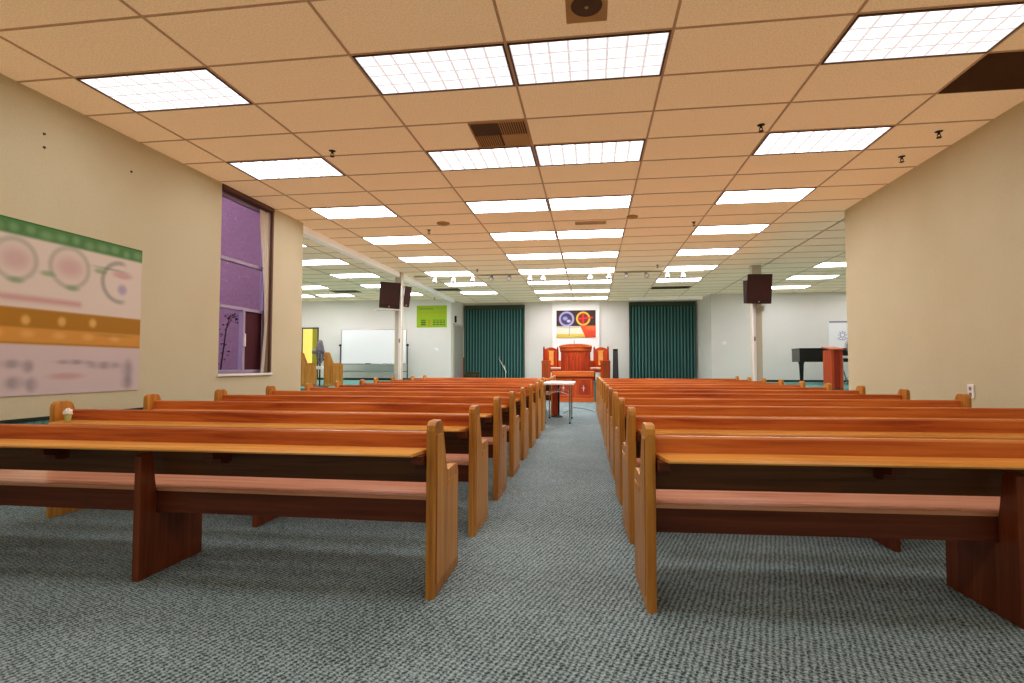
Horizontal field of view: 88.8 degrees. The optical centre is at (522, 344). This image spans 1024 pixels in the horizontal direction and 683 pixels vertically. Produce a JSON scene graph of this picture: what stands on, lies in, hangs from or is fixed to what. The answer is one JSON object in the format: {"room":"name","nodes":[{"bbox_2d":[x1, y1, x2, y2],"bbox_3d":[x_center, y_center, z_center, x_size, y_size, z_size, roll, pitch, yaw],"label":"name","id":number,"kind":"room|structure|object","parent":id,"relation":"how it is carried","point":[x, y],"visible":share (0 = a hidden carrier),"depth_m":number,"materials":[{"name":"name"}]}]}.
{"room":"house of worship","nodes":[
{"label":"house of worship","id":0,"kind":"room"},
{"bbox_2d":[0,73,302,420],"bbox_3d":[-4.455,-0.482,3.817,0.170,3.559,10.050,0,-2,8],"label":"wall","id":1,"kind":"structure","parent":0,"point":[83,183],"depth_m":5.76,"materials":[{"name":"paint"}]},
{"bbox_2d":[0,215,141,396],"bbox_3d":[-4.262,-0.313,4.557,0.001,1.500,2.180,0,-2,8],"label":"banner","id":2,"kind":"object","parent":1,"relation":"attached to","point":[70,303],"visible":1,"depth_m":4.82,"materials":[{"name":"fabric"}]},
{"bbox_2d":[0,407,142,423],"bbox_3d":[-4.360,0.616,3.761,0.022,0.030,10.050,0,-2,8],"label":"trim","id":3,"kind":"structure","parent":1,"relation":"attached to","point":[141,408],"depth_m":4.50,"materials":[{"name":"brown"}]},
{"bbox_2d":[216,184,274,376],"bbox_3d":[-3.961,-0.838,7.420,0.190,2.546,1.170,0,-2,8],"label":"window","id":4,"kind":"structure","parent":1,"relation":"in","point":[241,307],"depth_m":7.46,"materials":[{"name":"purple paint"}]},
{"bbox_2d":[260,209,268,372],"bbox_3d":[-3.885,-0.788,7.840,0.028,2.450,0.249,0,-2,8],"label":"drape","id":5,"kind":"object","parent":4,"relation":"hanging from","point":[264,216],"visible":0.99,"depth_m":7.87,"materials":[{"name":"beige fabric"}]},
{"bbox_2d":[303,225,454,302],"bbox_3d":[-3.186,-1.798,13.897,0.120,0.130,10.150,0,-2,8],"label":"trim","id":6,"kind":"structure","parent":1,"relation":"attached to","point":[309,233],"depth_m":11.42,"materials":[{"name":"white"}]},
{"bbox_2d":[0,0,1023,302],"bbox_3d":[0.681,-2.060,8.775,8.930,0.006,22.105,0,-2,8],"label":"ceiling grid","id":7,"kind":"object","parent":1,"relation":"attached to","point":[858,12],"depth_m":5.13,"materials":[{"name":"brown"}]},
{"bbox_2d":[301,299,450,377],"bbox_3d":[-5.722,0.133,19.380,6.340,3.559,0.200,0,-2,8],"label":"wall","id":8,"kind":"structure","parent":0,"point":[331,317],"depth_m":19.23,"materials":[{"name":"paint"}]},
{"bbox_2d":[302,327,318,379],"bbox_3d":[-7.948,0.323,19.550,0.660,1.950,0.030,0,-2,8],"label":"door","id":9,"kind":"structure","parent":8,"relation":"in","point":[310,336],"depth_m":19.56,"materials":[{"name":"yellow metal"}]},
{"bbox_2d":[417,305,446,327],"bbox_3d":[-3.301,-1.032,19.003,1.130,0.800,0.001,0,-2,8],"label":"poster","id":10,"kind":"object","parent":8,"relation":"attached to","point":[427,316],"visible":1,"depth_m":19.00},
{"bbox_2d":[300,380,596,400],"bbox_3d":[-1.487,1.466,15.840,15.650,0.620,8.400,0,-2,8],"label":"floor","id":11,"kind":"structure","parent":0,"point":[345,382],"depth_m":17.04,"materials":[{"name":"teal carpet"}]},
{"bbox_2d":[301,352,316,385],"bbox_3d":[-5.667,0.630,13.654,0.553,0.872,0.628,1,-2,-21],"label":"bench","id":12,"kind":"object","parent":11,"relation":"on","point":[308,370],"visible":0.7,"depth_m":13.38,"materials":[{"name":"brown wood"}]},
{"bbox_2d":[312,340,327,386],"bbox_3d":[-4.881,0.448,12.593,0.399,1.153,0.470,-1,-3,31],"label":"pedestal fan","id":13,"kind":"object","parent":11,"relation":"on","point":[319,351],"visible":1,"depth_m":12.54,"materials":[{"name":"black plastic"}]},
{"bbox_2d":[323,352,342,385],"bbox_3d":[-5.071,0.640,13.888,0.553,0.872,0.628,1,-2,-21],"label":"bench","id":14,"kind":"object","parent":11,"relation":"on","point":[333,372],"visible":0.94,"depth_m":13.59,"materials":[{"name":"brown wood"}]},
{"bbox_2d":[339,329,410,379],"bbox_3d":[-5.298,0.339,18.609,2.600,1.785,0.600,0,-2,8],"label":"whiteboard","id":15,"kind":"object","parent":11,"relation":"on","point":[364,346],"visible":0.8,"depth_m":18.61,"materials":[{"name":"white"}]},
{"bbox_2d":[464,305,524,377],"bbox_3d":[-1.085,-0.101,20.012,2.330,2.840,0.119,0,-2,8],"label":"curtain","id":16,"kind":"object","parent":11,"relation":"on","point":[491,332],"depth_m":20.01,"materials":[{"name":"teal"}]},
{"bbox_2d":[541,347,560,377],"bbox_3d":[1.112,0.645,18.321,0.784,1.220,0.580,1,-2,-24],"label":"chair","id":17,"kind":"object","parent":11,"relation":"on","point":[550,362],"visible":0.75,"depth_m":18.46,"materials":[{"name":"brown wood"}]},
{"bbox_2d":[559,344,591,370],"bbox_3d":[1.772,0.594,17.483,1.100,1.255,0.300,0,-2,8],"label":"pulpit","id":18,"kind":"object","parent":11,"relation":"on","point":[574,357],"visible":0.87,"depth_m":17.39,"materials":[{"name":"brown wood"}]},
{"bbox_2d":[590,346,609,380],"bbox_3d":[2.587,0.638,18.126,0.784,1.220,0.580,-2,-3,39],"label":"chair","id":19,"kind":"object","parent":11,"relation":"on","point":[601,362],"visible":0.82,"depth_m":18.18,"materials":[{"name":"brown wood"}]},
{"bbox_2d":[629,301,696,378],"bbox_3d":[5.126,-0.149,19.193,2.380,2.880,0.119,0,-2,8],"label":"curtain","id":20,"kind":"object","parent":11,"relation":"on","point":[662,335],"depth_m":19.19,"materials":[{"name":"teal"}]},
{"bbox_2d":[451,301,463,377],"bbox_3d":[-2.541,0.143,19.608,0.239,3.559,1.498,0,-2,13],"label":"wall","id":21,"kind":"structure","parent":0,"point":[457,308],"depth_m":19.28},
{"bbox_2d":[302,244,432,301],"bbox_3d":[-6.354,-1.845,14.317,6.430,0.006,10.150,0,-2,8],"label":"trim","id":22,"kind":"structure","parent":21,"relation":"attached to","point":[303,244],"depth_m":14.79,"materials":[{"name":"beige"}]},
{"bbox_2d":[453,323,463,377],"bbox_3d":[-2.401,0.262,19.587,0.030,2.080,1.100,0,-2,13],"label":"door","id":23,"kind":"structure","parent":21,"relation":"in","point":[458,330],"depth_m":19.56,"materials":[{"name":"beige"}]},
{"bbox_2d":[0,401,1023,682],"bbox_3d":[0.345,1.560,9.083,21.450,0.100,21.900,0,-2,8],"label":"floor","id":24,"kind":"structure","parent":0,"point":[547,589],"depth_m":2.52,"materials":[{"name":"carpet"}]},
{"bbox_2d":[0,419,457,599],"bbox_3d":[-2.093,0.832,2.997,3.403,0.872,0.553,0,-2,8],"label":"pew","id":25,"kind":"object","parent":24,"relation":"on","point":[168,477],"visible":1,"depth_m":2.85,"materials":[{"name":"brown wood"}]},
{"bbox_2d":[0,439,425,457],"bbox_3d":[-2.119,0.543,2.814,3.299,0.022,0.162,0,-2,8],"label":"shelf","id":26,"kind":"object","parent":25,"relation":"attached to","point":[208,447],"depth_m":2.74,"materials":[{"name":"brown wood"}]},
{"bbox_2d":[46,401,487,536],"bbox_3d":[-1.933,0.867,3.933,3.308,0.875,0.553,0,-2,8],"label":"pew","id":27,"kind":"object","parent":24,"relation":"on","point":[462,432],"visible":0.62,"depth_m":3.75,"materials":[{"name":"brown wood"}]},
{"bbox_2d":[48,420,468,431],"bbox_3d":[-1.958,0.578,3.751,3.207,0.022,0.162,0,-2,8],"label":"shelf","id":28,"kind":"object","parent":27,"relation":"attached to","point":[274,424],"depth_m":3.73,"materials":[{"name":"brown wood"}]},
{"bbox_2d":[143,394,506,500],"bbox_3d":[-1.867,0.903,4.882,3.403,0.878,0.553,0,-2,8],"label":"pew","id":29,"kind":"object","parent":24,"relation":"on","point":[490,414],"visible":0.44,"depth_m":4.71,"materials":[{"name":"brown wood"}]},
{"bbox_2d":[152,409,492,417],"bbox_3d":[-1.893,0.613,4.700,3.299,0.022,0.162,0,-2,8],"label":"shelf","id":30,"kind":"object","parent":29,"relation":"attached to","point":[483,413],"depth_m":4.71,"materials":[{"name":"brown wood"}]},
{"bbox_2d":[214,389,518,476],"bbox_3d":[-1.754,0.939,5.825,3.403,0.881,0.553,0,-2,8],"label":"pew","id":31,"kind":"object","parent":24,"relation":"on","point":[508,404],"visible":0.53,"depth_m":5.66,"materials":[{"name":"brown wood"}]},
{"bbox_2d":[266,386,528,460],"bbox_3d":[-1.641,0.975,6.767,3.403,0.884,0.553,0,-2,8],"label":"pew","id":32,"kind":"object","parent":24,"relation":"on","point":[521,409],"visible":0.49,"depth_m":6.58,"materials":[{"name":"brown wood"}]},
{"bbox_2d":[394,272,403,379],"bbox_3d":[-3.204,-0.097,13.527,0.185,3.559,0.215,0,-2,8],"label":"column","id":33,"kind":"structure","parent":24,"relation":"on","point":[398,352],"depth_m":13.48,"materials":[{"name":"beige"}]},
{"bbox_2d":[374,309,399,310],"bbox_3d":[-3.460,-0.889,13.397,0.600,0.020,0.260,0,-2,8],"label":"shelf","id":34,"kind":"object","parent":33,"relation":"attached to","point":[374,309],"visible":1,"depth_m":13.36,"materials":[{"name":"white paint"}]},
{"bbox_2d":[379,282,400,308],"bbox_3d":[-3.371,-1.269,13.423,0.574,0.726,0.379,0,-2,2],"label":"loudspeaker","id":35,"kind":"object","parent":34,"relation":"on","point":[389,291],"visible":1,"depth_m":13.28,"materials":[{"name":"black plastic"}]},
{"bbox_2d":[403,286,411,306],"bbox_3d":[-3.067,-1.270,13.778,0.215,0.568,0.263,1,-3,-32],"label":"loudspeaker","id":36,"kind":"object","parent":33,"relation":"attached to","point":[407,290],"visible":0.98,"depth_m":13.70,"materials":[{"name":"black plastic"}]},
{"bbox_2d":[304,383,534,447],"bbox_3d":[-1.528,1.011,7.710,3.403,0.887,0.553,0,-2,8],"label":"pew","id":37,"kind":"object","parent":24,"relation":"on","point":[530,404],"visible":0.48,"depth_m":7.54,"materials":[{"name":"brown wood"}]},
{"bbox_2d":[335,381,540,438],"bbox_3d":[-1.415,1.046,8.653,3.403,0.890,0.553,0,-2,8],"label":"pew","id":38,"kind":"object","parent":24,"relation":"on","point":[537,400],"visible":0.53,"depth_m":8.48,"materials":[{"name":"brown wood"}]},
{"bbox_2d":[359,379,544,430],"bbox_3d":[-1.302,1.082,9.595,3.403,0.893,0.553,0,-2,8],"label":"pew","id":39,"kind":"object","parent":24,"relation":"on","point":[362,381],"visible":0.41,"depth_m":9.44,"materials":[{"name":"brown wood"}]},
{"bbox_2d":[373,378,540,383],"bbox_3d":[-1.318,1.119,10.555,3.403,0.896,0.553,0,-2,8],"label":"pew","id":40,"kind":"object","parent":24,"relation":"on","point":[375,380],"visible":0.12,"depth_m":10.51,"materials":[{"name":"brown wood"}]},
{"bbox_2d":[391,377,544,394],"bbox_3d":[-1.204,1.155,11.498,3.403,0.900,0.553,0,-2,8],"label":"pew","id":41,"kind":"object","parent":24,"relation":"on","point":[392,378],"visible":0.17,"depth_m":11.36,"materials":[{"name":"brown wood"}]},
{"bbox_2d":[411,376,552,415],"bbox_3d":[-0.963,1.190,12.423,3.403,0.902,0.553,0,-2,8],"label":"pew","id":42,"kind":"object","parent":24,"relation":"on","point":[412,377],"visible":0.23,"depth_m":12.21,"materials":[{"name":"brown wood"}]},
{"bbox_2d":[423,375,555,392],"bbox_3d":[-0.850,1.226,13.366,3.403,0.906,0.553,0,-2,8],"label":"pew","id":43,"kind":"object","parent":24,"relation":"on","point":[424,376],"visible":0.17,"depth_m":13.27,"materials":[{"name":"brown wood"}]},
{"bbox_2d":[551,385,562,417],"bbox_3d":[0.770,1.210,11.746,0.300,0.810,0.270,0,-2,8],"label":"pedestal","id":44,"kind":"object","parent":24,"relation":"on","point":[555,396],"visible":0.73,"depth_m":11.69,"materials":[{"name":"brown wood"}]},
{"bbox_2d":[544,381,575,423],"bbox_3d":[0.775,1.175,10.888,0.625,0.812,1.240,0,-2,8],"label":"folding table","id":45,"kind":"object","parent":24,"relation":"on","point":[549,383],"visible":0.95,"depth_m":10.41,"materials":[{"name":"white paint"}]},
{"bbox_2d":[552,371,593,401],"bbox_3d":[1.625,1.327,16.766,1.340,0.975,0.480,0,-2,8],"label":"table","id":46,"kind":"object","parent":24,"relation":"on","point":[583,389],"visible":0.73,"depth_m":16.55,"materials":[{"name":"brown wood"}]},
{"bbox_2d":[596,376,738,410],"bbox_3d":[3.525,1.208,12.860,3.388,0.906,0.553,0,-2,5],"label":"pew","id":47,"kind":"object","parent":24,"relation":"on","point":[736,377],"visible":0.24,"depth_m":12.77,"materials":[{"name":"brown wood"}]},
{"bbox_2d":[597,376,751,414],"bbox_3d":[3.412,1.172,11.917,3.388,0.902,0.553,0,-2,5],"label":"pew","id":48,"kind":"object","parent":24,"relation":"on","point":[748,378],"visible":0.22,"depth_m":11.88,"materials":[{"name":"brown wood"}]},
{"bbox_2d":[598,378,765,418],"bbox_3d":[3.299,1.137,10.975,3.388,0.900,0.553,0,-2,5],"label":"pew","id":49,"kind":"object","parent":24,"relation":"on","point":[763,380],"visible":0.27,"depth_m":10.85,"materials":[{"name":"brown wood"}]},
{"bbox_2d":[599,379,783,423],"bbox_3d":[3.186,1.101,10.032,3.388,0.896,0.553,0,-2,5],"label":"pew","id":50,"kind":"object","parent":24,"relation":"on","point":[781,381],"visible":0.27,"depth_m":9.96,"materials":[{"name":"brown wood"}]},
{"bbox_2d":[600,380,804,430],"bbox_3d":[3.072,1.065,9.089,3.388,0.893,0.553,0,-2,5],"label":"pew","id":51,"kind":"object","parent":24,"relation":"on","point":[801,383],"visible":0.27,"depth_m":9.02,"materials":[{"name":"brown wood"}]},
{"bbox_2d":[602,382,831,438],"bbox_3d":[2.959,1.029,8.147,3.388,0.890,0.553,0,-2,5],"label":"pew","id":52,"kind":"object","parent":24,"relation":"on","point":[827,386],"visible":0.25,"depth_m":8.05,"materials":[{"name":"brown wood"}]},
{"bbox_2d":[604,385,865,449],"bbox_3d":[2.846,0.993,7.204,3.388,0.887,0.553,0,-2,5],"label":"pew","id":53,"kind":"object","parent":24,"relation":"on","point":[860,389],"visible":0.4,"depth_m":7.11,"materials":[{"name":"brown wood"}]},
{"bbox_2d":[750,265,762,380],"bbox_3d":[5.606,-0.132,12.515,0.220,3.559,0.215,0,-2,8],"label":"column","id":54,"kind":"structure","parent":24,"relation":"on","point":[755,314],"depth_m":12.46,"materials":[{"name":"beige"}]},
{"bbox_2d":[747,274,771,303],"bbox_3d":[5.532,-1.309,12.278,0.553,0.726,0.420,-1,-2,16],"label":"loudspeaker","id":55,"kind":"object","parent":54,"relation":"attached to","point":[759,286],"visible":1,"depth_m":12.11,"materials":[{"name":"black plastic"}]},
{"bbox_2d":[607,388,909,461],"bbox_3d":[2.733,0.958,6.262,3.388,0.884,0.553,0,-2,5],"label":"pew","id":56,"kind":"object","parent":24,"relation":"on","point":[903,394],"visible":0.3,"depth_m":6.17,"materials":[{"name":"brown wood"}]},
{"bbox_2d":[610,392,971,479],"bbox_3d":[2.620,0.922,5.319,3.388,0.881,0.553,0,-2,5],"label":"pew","id":57,"kind":"object","parent":24,"relation":"on","point":[961,400],"visible":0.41,"depth_m":5.23,"materials":[{"name":"brown wood"}]},
{"bbox_2d":[615,398,1023,504],"bbox_3d":[2.507,0.886,4.376,3.388,0.878,0.553,0,-2,5],"label":"pew","id":58,"kind":"object","parent":24,"relation":"on","point":[641,410],"visible":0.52,"depth_m":4.30,"materials":[{"name":"brown wood"}]},
{"bbox_2d":[625,415,1023,419],"bbox_3d":[2.490,0.596,4.193,3.284,0.022,0.162,0,-2,5],"label":"shelf","id":59,"kind":"object","parent":58,"relation":"attached to","point":[1007,417],"depth_m":4.23,"materials":[{"name":"brown wood"}]},
{"bbox_2d":[622,407,1023,551],"bbox_3d":[2.394,0.850,3.434,3.388,0.875,0.553,0,-2,5],"label":"pew","id":60,"kind":"object","parent":24,"relation":"on","point":[664,425],"visible":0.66,"depth_m":3.36,"materials":[{"name":"brown wood"}]},
{"bbox_2d":[636,429,1023,439],"bbox_3d":[2.377,0.561,3.250,3.284,0.022,0.162,0,-2,5],"label":"shelf","id":61,"kind":"object","parent":60,"relation":"attached to","point":[1012,434],"depth_m":3.28,"materials":[{"name":"brown wood"}]},
{"bbox_2d":[634,422,1023,628],"bbox_3d":[2.281,0.814,2.491,3.388,0.872,0.553,0,-2,5],"label":"pew","id":62,"kind":"object","parent":24,"relation":"on","point":[968,494],"visible":1,"depth_m":2.48,"materials":[{"name":"brown wood"}]},
{"bbox_2d":[656,453,1023,469],"bbox_3d":[2.264,0.526,2.308,3.284,0.022,0.162,0,-2,5],"label":"shelf","id":63,"kind":"object","parent":62,"relation":"attached to","point":[890,461],"depth_m":2.37,"materials":[{"name":"brown wood"}]},
{"bbox_2d":[0,0,1023,302],"bbox_3d":[0.347,-2.086,9.227,21.450,0.080,21.900,0,-2,8],"label":"ceiling","id":64,"kind":"structure","parent":0,"point":[285,31],"depth_m":5.11,"materials":[{"name":"beige tile"}]},
{"bbox_2d":[76,68,252,112],"bbox_3d":[-3.112,-2.225,4.596,1.195,0.011,0.586,0,-2,8],"label":"recessed light","id":65,"kind":"object","parent":64,"relation":"in","point":[199,87],"visible":1,"depth_m":4.57,"materials":[{"name":"white"}]},
{"bbox_2d":[227,157,344,179],"bbox_3d":[-2.873,-2.153,6.408,1.195,0.011,0.586,0,-2,8],"label":"recessed light","id":66,"kind":"object","parent":64,"relation":"in","point":[317,166],"visible":1,"depth_m":6.38,"materials":[{"name":"white"}]},
{"bbox_2d":[303,259,348,264],"bbox_3d":[-4.721,-1.926,12.182,1.195,0.011,0.586,0,-2,8],"label":"recessed light","id":67,"kind":"object","parent":64,"relation":"in","point":[322,261],"visible":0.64,"depth_m":12.20,"materials":[{"name":"white"}]},
{"bbox_2d":[309,205,397,218],"bbox_3d":[-2.633,-2.081,8.220,1.195,0.011,0.586,0,-2,8],"label":"recessed light","id":68,"kind":"object","parent":64,"relation":"in","point":[381,210],"visible":1,"depth_m":8.21,"materials":[{"name":"white"}]},
{"bbox_2d":[329,273,379,277],"bbox_3d":[-4.481,-1.854,13.993,1.195,0.011,0.586,0,-2,8],"label":"recessed light","id":69,"kind":"object","parent":64,"relation":"in","point":[360,275],"visible":1,"depth_m":13.96,"materials":[{"name":"white"}]},
{"bbox_2d":[362,235,431,244],"bbox_3d":[-2.394,-2.009,10.031,1.195,0.011,0.586,0,-2,8],"label":"recessed light","id":70,"kind":"object","parent":64,"relation":"in","point":[418,239],"visible":1,"depth_m":10.05,"materials":[{"name":"white"}]},
{"bbox_2d":[397,256,455,262],"bbox_3d":[-2.155,-1.938,11.843,1.195,0.011,0.586,0,-2,8],"label":"recessed light","id":71,"kind":"object","parent":64,"relation":"in","point":[430,258],"visible":1,"depth_m":11.85,"materials":[{"name":"white"}]},
{"bbox_2d":[352,44,514,94],"bbox_3d":[-0.695,-2.236,4.277,1.195,0.011,0.586,0,-2,8],"label":"recessed light","id":72,"kind":"object","parent":64,"relation":"in","point":[483,66],"visible":1,"depth_m":4.26,"materials":[{"name":"white"}]},
{"bbox_2d":[424,271,473,275],"bbox_3d":[-1.915,-1.866,13.655,1.195,0.011,0.586,0,-2,8],"label":"recessed light","id":73,"kind":"object","parent":64,"relation":"in","point":[444,273],"visible":1,"depth_m":13.65,"materials":[{"name":"white"}]},
{"bbox_2d":[426,146,536,170],"bbox_3d":[-0.455,-2.164,6.089,1.195,0.011,0.586,0,-2,8],"label":"recessed light","id":74,"kind":"object","parent":64,"relation":"in","point":[518,156],"visible":1,"depth_m":6.07,"materials":[{"name":"white"}]},
{"bbox_2d":[467,120,531,147],"bbox_3d":[-0.223,-2.189,5.444,0.580,0.012,0.580,0,-2,8],"label":"ceiling vent","id":75,"kind":"object","parent":64,"relation":"in","point":[513,132],"visible":1,"depth_m":5.42,"materials":[{"name":"brown"}]},
{"bbox_2d":[465,199,548,213],"bbox_3d":[-0.216,-2.092,7.901,1.195,0.011,0.586,0,-2,8],"label":"recessed light","id":76,"kind":"object","parent":64,"relation":"in","point":[526,205],"visible":1,"depth_m":7.90,"materials":[{"name":"white"}]},
{"bbox_2d":[489,231,556,240],"bbox_3d":[0.023,-2.021,9.712,1.195,0.011,0.586,0,-2,8],"label":"recessed light","id":77,"kind":"object","parent":64,"relation":"in","point":[541,235],"visible":1,"depth_m":9.73,"materials":[{"name":"white"}]},
{"bbox_2d":[506,253,561,259],"bbox_3d":[0.263,-1.949,11.524,1.195,0.011,0.586,0,-2,8],"label":"recessed light","id":78,"kind":"object","parent":64,"relation":"in","point":[538,255],"visible":1,"depth_m":11.52,"materials":[{"name":"white"}]},
{"bbox_2d":[518,269,565,273],"bbox_3d":[0.502,-1.877,13.336,1.195,0.011,0.586,0,-2,8],"label":"recessed light","id":79,"kind":"object","parent":64,"relation":"in","point":[529,271],"visible":1,"depth_m":13.35,"materials":[{"name":"white"}]},
{"bbox_2d":[414,270,702,277],"bbox_3d":[0.799,-1.850,13.600,7.500,0.030,0.036,0,-2,8],"label":"track","id":80,"kind":"object","parent":64,"relation":"attached to","point":[675,270],"visible":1,"depth_m":13.56,"materials":[{"name":"beige"}]},
{"bbox_2d":[565,0,607,23],"bbox_3d":[0.426,-2.258,3.489,0.280,0.027,0.340,0,-2,8],"label":"ceiling speaker","id":81,"kind":"object","parent":64,"relation":"attached to","point":[577,11],"visible":1,"depth_m":3.53,"materials":[{"name":"brown"}]},
{"bbox_2d":[571,0,601,16],"bbox_3d":[0.426,-2.257,3.489,0.210,0.009,0.210,0,-2,8],"label":"grille","id":82,"kind":"object","parent":81,"relation":"attached to","point":[579,8],"depth_m":3.50,"materials":[{"name":"brown"}]},
{"bbox_2d":[507,30,671,85],"bbox_3d":[0.514,-2.241,4.118,1.195,0.011,0.586,0,-2,8],"label":"recessed light","id":83,"kind":"object","parent":64,"relation":"in","point":[643,54],"visible":1,"depth_m":4.09,"materials":[{"name":"white"}]},
{"bbox_2d":[534,139,645,165],"bbox_3d":[0.753,-2.170,5.930,1.195,0.011,0.586,0,-2,8],"label":"recessed light","id":84,"kind":"object","parent":64,"relation":"in","point":[628,150],"visible":1,"depth_m":5.90,"materials":[{"name":"white"}]},
{"bbox_2d":[548,195,631,210],"bbox_3d":[0.993,-2.098,7.741,1.195,0.011,0.586,0,-2,8],"label":"recessed light","id":85,"kind":"object","parent":64,"relation":"in","point":[623,201],"visible":1,"depth_m":7.70,"materials":[{"name":"white"}]},
{"bbox_2d":[556,229,623,238],"bbox_3d":[1.232,-2.026,9.553,1.195,0.011,0.586,0,-2,8],"label":"recessed light","id":86,"kind":"object","parent":64,"relation":"in","point":[602,233],"visible":1,"depth_m":9.51,"materials":[{"name":"white"}]},
{"bbox_2d":[562,251,618,258],"bbox_3d":[1.472,-1.954,11.364,1.195,0.011,0.586,0,-2,8],"label":"recessed light","id":87,"kind":"object","parent":64,"relation":"in","point":[611,253],"visible":1,"depth_m":11.31,"materials":[{"name":"white"}]},
{"bbox_2d":[566,267,614,272],"bbox_3d":[1.711,-1.883,13.176,1.195,0.011,0.586,0,-2,8],"label":"recessed light","id":88,"kind":"object","parent":64,"relation":"in","point":[571,270],"visible":1,"depth_m":13.21,"materials":[{"name":"white"}]},
{"bbox_2d":[656,278,701,281],"bbox_3d":[4.368,-1.822,14.669,1.195,0.011,0.586,0,-2,8],"label":"recessed light","id":89,"kind":"object","parent":64,"relation":"in","point":[669,279],"visible":1,"depth_m":14.75,"materials":[{"name":"white"}]},
{"bbox_2d":[664,265,717,270],"bbox_3d":[4.128,-1.894,12.857,1.195,0.011,0.586,0,-2,8],"label":"recessed light","id":90,"kind":"object","parent":64,"relation":"in","point":[698,267],"visible":1,"depth_m":12.80,"materials":[{"name":"white"}]},
{"bbox_2d":[675,248,739,255],"bbox_3d":[3.889,-1.966,11.046,1.195,0.011,0.586,0,-2,8],"label":"recessed light","id":91,"kind":"object","parent":64,"relation":"in","point":[721,251],"visible":1,"depth_m":11.00,"materials":[{"name":"white"}]},
{"bbox_2d":[691,224,769,234],"bbox_3d":[3.650,-2.037,9.234,1.195,0.011,0.586,0,-2,8],"label":"recessed light","id":92,"kind":"object","parent":64,"relation":"in","point":[753,228],"visible":1,"depth_m":9.22,"materials":[{"name":"white"}]},
{"bbox_2d":[714,187,816,204],"bbox_3d":[3.410,-2.109,7.422,1.195,0.011,0.586,0,-2,8],"label":"recessed light","id":93,"kind":"object","parent":64,"relation":"in","point":[792,194],"visible":1,"depth_m":7.42,"materials":[{"name":"white"}]},
{"bbox_2d":[785,275,839,279],"bbox_3d":[7.865,-1.838,14.207,1.195,0.011,0.586,0,-2,8],"label":"recessed light","id":94,"kind":"object","parent":64,"relation":"in","point":[812,276],"visible":1,"depth_m":14.23,"materials":[{"name":"white"}]},
{"bbox_2d":[751,126,893,155],"bbox_3d":[3.171,-2.181,5.611,1.195,0.011,0.586,0,-2,8],"label":"recessed light","id":95,"kind":"object","parent":64,"relation":"in","point":[847,139],"visible":1,"depth_m":5.58,"materials":[{"name":"white"}]},
{"bbox_2d":[821,2,1023,64],"bbox_3d":[2.931,-2.252,3.799,1.195,0.011,0.586,0,-2,8],"label":"recessed light","id":96,"kind":"object","parent":64,"relation":"in","point":[976,29],"visible":1,"depth_m":3.77,"materials":[{"name":"white"}]},
{"bbox_2d":[938,51,1023,93],"bbox_3d":[4.051,-2.233,4.266,0.855,0.011,0.586,0,-2,8],"label":"ceiling vent","id":97,"kind":"object","parent":64,"relation":"in","point":[995,71],"visible":1,"depth_m":4.32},
{"bbox_2d":[464,300,696,377],"bbox_3d":[2.079,0.153,19.786,9.400,3.559,0.250,0,-2,8],"label":"wall","id":98,"kind":"structure","parent":0,"point":[613,315],"depth_m":19.61,"materials":[{"name":"paint"}]},
{"bbox_2d":[552,302,599,379],"bbox_3d":[1.997,0.157,19.625,1.760,3.539,0.090,0,-2,8],"label":"wall panel","id":99,"kind":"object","parent":98,"relation":"attached to","point":[556,306],"depth_m":19.62,"materials":[{"name":"white paint"}]},
{"bbox_2d":[556,310,595,337],"bbox_3d":[2.000,-0.785,19.605,1.460,1.020,0.025,0,-2,8],"label":"painting","id":100,"kind":"object","parent":98,"relation":"attached to","point":[570,323],"visible":1,"depth_m":19.59,"materials":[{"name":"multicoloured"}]},
{"bbox_2d":[696,294,719,378],"bbox_3d":[6.464,0.097,18.304,0.268,3.559,1.726,0,-2,3],"label":"wall","id":101,"kind":"structure","parent":0,"point":[707,309],"depth_m":17.79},
{"bbox_2d":[630,296,702,300],"bbox_3d":[5.033,-1.631,18.392,2.480,0.100,0.120,0,-2,8],"label":"trim","id":102,"kind":"structure","parent":101,"relation":"attached to","point":[692,297],"depth_m":18.33,"materials":[{"name":"white"}]},
{"bbox_2d":[715,218,845,293],"bbox_3d":[8.541,-1.910,12.458,5.650,0.006,9.540,0,-2,8],"label":"ceiling","id":103,"kind":"structure","parent":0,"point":[844,218],"depth_m":12.67,"materials":[{"name":"beige"}]},
{"bbox_2d":[719,292,848,379],"bbox_3d":[9.153,0.056,17.215,5.700,3.559,0.200,0,-2,8],"label":"wall","id":104,"kind":"structure","parent":0,"point":[797,319],"depth_m":17.21,"materials":[{"name":"paint"}]},
{"bbox_2d":[828,321,847,347],"bbox_3d":[10.753,-0.151,16.894,1.620,1.250,0.032,0,-2,8],"label":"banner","id":105,"kind":"object","parent":104,"relation":"attached to","point":[837,330],"visible":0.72,"depth_m":16.97,"materials":[{"name":"white"}]},
{"bbox_2d":[766,382,848,389],"bbox_3d":[8.867,1.386,13.667,5.350,0.620,6.800,0,-2,8],"label":"floor","id":106,"kind":"structure","parent":0,"point":[807,384],"depth_m":14.81,"materials":[{"name":"teal carpet"}]},
{"bbox_2d":[791,348,848,383],"bbox_3d":[8.970,0.620,15.426,2.060,1.010,1.479,0,-2,8],"label":"grand piano","id":107,"kind":"object","parent":106,"relation":"on","point":[800,355],"visible":0.37,"depth_m":14.83,"materials":[{"name":"black paint"}]},
{"bbox_2d":[821,347,843,389],"bbox_3d":[6.659,0.502,11.218,0.260,0.950,0.480,0,-2,8],"label":"lectern","id":108,"kind":"object","parent":106,"relation":"on","point":[833,357],"visible":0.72,"depth_m":11.05,"materials":[{"name":"brown wood"}]},
{"bbox_2d":[845,101,1023,407],"bbox_3d":[4.460,-0.515,2.847,0.300,3.559,10.460,0,-2,8],"label":"wall","id":109,"kind":"structure","parent":0,"point":[935,254],"depth_m":5.81,"materials":[{"name":"paint"}]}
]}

